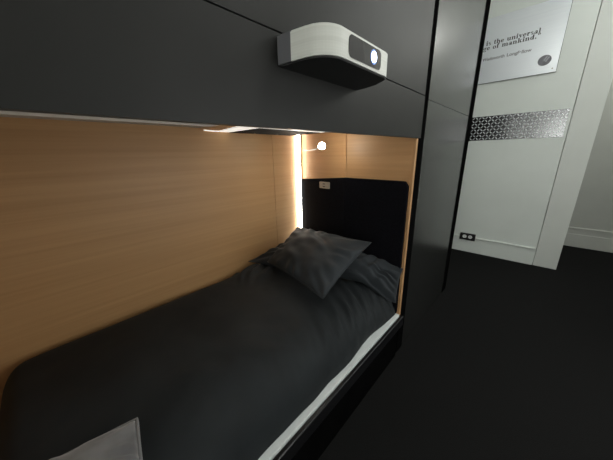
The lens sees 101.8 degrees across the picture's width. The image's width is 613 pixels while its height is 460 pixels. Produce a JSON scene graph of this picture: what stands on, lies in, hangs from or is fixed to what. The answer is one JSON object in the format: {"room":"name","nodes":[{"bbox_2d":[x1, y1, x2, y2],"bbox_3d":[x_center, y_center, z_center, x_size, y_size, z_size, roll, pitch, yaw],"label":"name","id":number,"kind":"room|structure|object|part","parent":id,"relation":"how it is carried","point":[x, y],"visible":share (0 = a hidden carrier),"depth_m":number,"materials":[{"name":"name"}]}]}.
{"room":"bedroom","nodes":[
{"label":"bedroom","id":0,"kind":"room"},
{"bbox_2d":[318,245,612,459],"bbox_3d":[1.038,1.073,1.558,3.600,0.100,8.300,14,23,41],"label":"floor","id":1,"kind":"structure","parent":0,"point":[512,360],"depth_m":1.69,"materials":[{"name":"black carpet"}]},
{"bbox_2d":[0,0,490,459],"bbox_3d":[-0.171,-0.404,1.343,1.087,2.900,3.830,14,23,41],"label":"pod","id":2,"kind":"object","parent":1,"relation":"on","point":[116,205],"depth_m":1.20,"materials":[{"name":"brown wood"}]},
{"bbox_3d":[-0.876,0.052,1.440,0.030,1.400,1.804,14,23,41],"label":"panel","id":3,"kind":"part","parent":2,"relation":"part of","materials":[{"name":"brown wood"}]},
{"bbox_2d":[0,263,394,459],"bbox_3d":[-0.349,0.574,1.393,0.964,0.310,1.834,14,23,41],"label":"duvet","id":4,"kind":"object","parent":2,"relation":"on","point":[221,370],"visible":0.88,"depth_m":1.04,"materials":[{"name":"black fabric"}]},
{"bbox_2d":[49,417,142,459],"bbox_3d":[-0.617,0.650,0.571,0.422,0.078,0.279,-12,20,-33],"label":"cushion","id":5,"kind":"object","parent":4,"relation":"on","point":[123,442],"visible":1,"depth_m":0.69,"materials":[{"name":"grey fabric"}]},
{"bbox_2d":[248,243,283,265],"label":"pillow","id":6,"kind":"object","parent":4,"relation":"on","point":[262,259],"depth_m":1.93,"materials":[{"name":"grey fabric"}]},
{"bbox_2d":[267,227,371,298],"bbox_3d":[0.024,0.159,1.683,0.687,0.236,0.464,14,23,41],"label":"pillow","id":7,"kind":"object","parent":6,"relation":"on","point":[317,260],"visible":1,"depth_m":1.56,"materials":[{"name":"grey fabric"}]},
{"bbox_2d":[339,253,402,302],"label":"pillow","id":8,"kind":"object","parent":4,"relation":"on","point":[381,277],"depth_m":1.69,"materials":[{"name":"grey fabric"}]},
{"bbox_3d":[-0.222,-0.345,0.528,0.022,0.235,2.595,14,23,41],"label":"panel","id":9,"kind":"part","parent":2,"relation":"part of","materials":[{"name":"black laminate"}]},
{"bbox_2d":[200,125,321,135],"bbox_3d":[-0.202,-0.642,1.561,0.551,0.046,0.800,14,23,41],"label":"ceiling light","id":10,"kind":"object","parent":2,"relation":"attached to","point":[221,128],"visible":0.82,"depth_m":1.56,"materials":[{"name":"white plastic"}]},
{"bbox_3d":[-0.156,-0.189,2.183,0.030,1.400,0.314,14,23,41],"label":"panel","id":11,"kind":"part","parent":2,"relation":"part of","materials":[{"name":"brown wood"}]},
{"bbox_3d":[-0.053,-0.334,2.212,0.027,1.017,0.031,14,23,41],"label":"led light strip","id":12,"kind":"part","parent":2,"relation":"part of","materials":[{"name":"white plastic"}]},
{"bbox_2d":[301,135,324,150],"bbox_3d":[0.040,-0.653,1.797,0.047,0.156,0.461,-6,18,-16],"label":"reading lamp","id":13,"kind":"object","parent":2,"relation":"attached to","point":[321,145],"visible":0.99,"depth_m":1.62,"materials":[{"name":"silver metal"}]},
{"bbox_3d":[0.100,-0.546,1.621,0.045,0.045,0.045,14,23,41],"label":"bulb","id":14,"kind":"part","parent":13,"relation":"part of","materials":[{"name":"white glass"}]},
{"bbox_3d":[-0.236,-1.010,0.327,0.022,1.148,2.595,14,23,41],"label":"panel","id":15,"kind":"part","parent":2,"relation":"part of","materials":[{"name":"black laminate"}]},
{"bbox_3d":[0.127,0.011,2.120,0.022,0.923,0.496,-15,22,-38],"label":"headboard","id":16,"kind":"part","parent":2,"relation":"part of","materials":[{"name":"black fabric"}]},
{"bbox_3d":[0.130,-0.148,2.099,0.514,1.360,0.082,14,23,41],"label":"head panel","id":17,"kind":"part","parent":2,"relation":"part of","materials":[{"name":"brown wood"}]},
{"bbox_2d":[319,182,329,188],"bbox_3d":[0.141,-0.351,1.954,0.010,0.050,0.108,-15,22,-38],"label":"wall socket","id":18,"kind":"object","parent":2,"relation":"attached to","point":[326,185],"visible":1,"depth_m":1.95,"materials":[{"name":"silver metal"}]},
{"bbox_2d":[277,22,387,89],"bbox_3d":[0.111,-0.490,0.727,0.153,0.070,0.382,14,23,41],"label":"projector","id":19,"kind":"object","parent":2,"relation":"attached to","point":[325,51],"visible":1,"depth_m":0.63,"materials":[{"name":"grey plastic"}]},
{"bbox_3d":[-0.028,0.877,1.048,0.023,0.075,2.090,14,23,41],"label":"rail","id":20,"kind":"part","parent":2,"relation":"part of","materials":[{"name":"black"}]},
{"bbox_3d":[0.457,0.105,1.787,0.463,0.923,0.022,14,23,41],"label":"headboard","id":21,"kind":"part","parent":2,"relation":"part of","materials":[{"name":"black fabric"}]},
{"bbox_3d":[0.473,-0.052,1.758,0.464,1.360,0.027,14,23,41],"label":"head panel","id":22,"kind":"part","parent":2,"relation":"part of","materials":[{"name":"brown wood"}]},
{"bbox_3d":[0.668,-0.477,1.525,0.056,2.900,0.126,14,23,41],"label":"post","id":23,"kind":"part","parent":2,"relation":"part of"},
{"bbox_3d":[1.069,-0.042,2.065,0.022,1.736,1.043,14,23,41],"label":"panel","id":24,"kind":"part","parent":2,"relation":"part of","materials":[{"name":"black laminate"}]},
{"bbox_3d":[1.040,-1.430,1.644,0.022,1.161,1.043,14,23,41],"label":"panel","id":25,"kind":"part","parent":2,"relation":"part of","materials":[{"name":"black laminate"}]},
{"bbox_3d":[1.454,-0.732,2.308,0.034,2.900,0.130,14,23,41],"label":"corner trim","id":26,"kind":"part","parent":2,"relation":"part of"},
{"bbox_2d":[454,0,601,264],"bbox_3d":[2.289,-1.357,3.450,1.881,3.400,0.150,14,23,41],"label":"wall","id":27,"kind":"structure","parent":0,"point":[507,184],"depth_m":3.12,"materials":[{"name":"white paint"}]},
{"bbox_2d":[459,230,475,240],"bbox_3d":[2.377,0.086,3.677,0.195,0.133,0.026,14,23,41],"label":"power outlet","id":28,"kind":"object","parent":27,"relation":"attached to","point":[466,235],"visible":1,"depth_m":3.67,"materials":[{"name":"black plastic"}]},
{"bbox_2d":[452,234,534,264],"bbox_3d":[2.258,0.175,3.851,1.872,0.236,0.026,14,23,41],"label":"baseboard","id":29,"kind":"structure","parent":27,"relation":"attached to","point":[512,252],"depth_m":3.49,"materials":[{"name":"white paint"}]},
{"bbox_2d":[469,108,569,140],"bbox_3d":[2.438,-1.315,3.205,1.276,0.296,0.012,14,23,41],"label":"strip","id":30,"kind":"object","parent":27,"relation":"attached to","point":[549,123],"visible":0.74,"depth_m":3.04,"materials":[{"name":"silver metal"}]},
{"bbox_2d":[478,0,572,84],"bbox_3d":[2.304,-2.196,3.043,1.208,0.710,0.018,14,23,41],"label":"plaque","id":31,"kind":"object","parent":27,"relation":"attached to","point":[528,41],"visible":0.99,"depth_m":2.85,"materials":[{"name":"metal"}]},
{"bbox_2d":[533,0,612,269],"bbox_3d":[3.071,-1.166,2.765,0.222,3.400,0.174,14,23,41],"label":"trim","id":32,"kind":"structure","parent":27,"relation":"attached to","point":[597,76],"depth_m":2.75,"materials":[{"name":"white paint"}]},
{"bbox_2d":[544,24,612,231],"bbox_3d":[3.696,-1.503,3.830,3.400,3.400,0.150,14,23,41],"label":"wall","id":33,"kind":"structure","parent":0,"point":[593,209],"depth_m":3.54,"materials":[{"name":"grey paint"}]},
{"bbox_2d":[563,226,612,252],"bbox_3d":[4.147,0.116,3.793,1.700,0.305,0.025,14,23,41],"label":"baseboard","id":34,"kind":"structure","parent":33,"relation":"attached to","point":[600,240],"depth_m":3.71,"materials":[{"name":"grey paint"}]}
]}

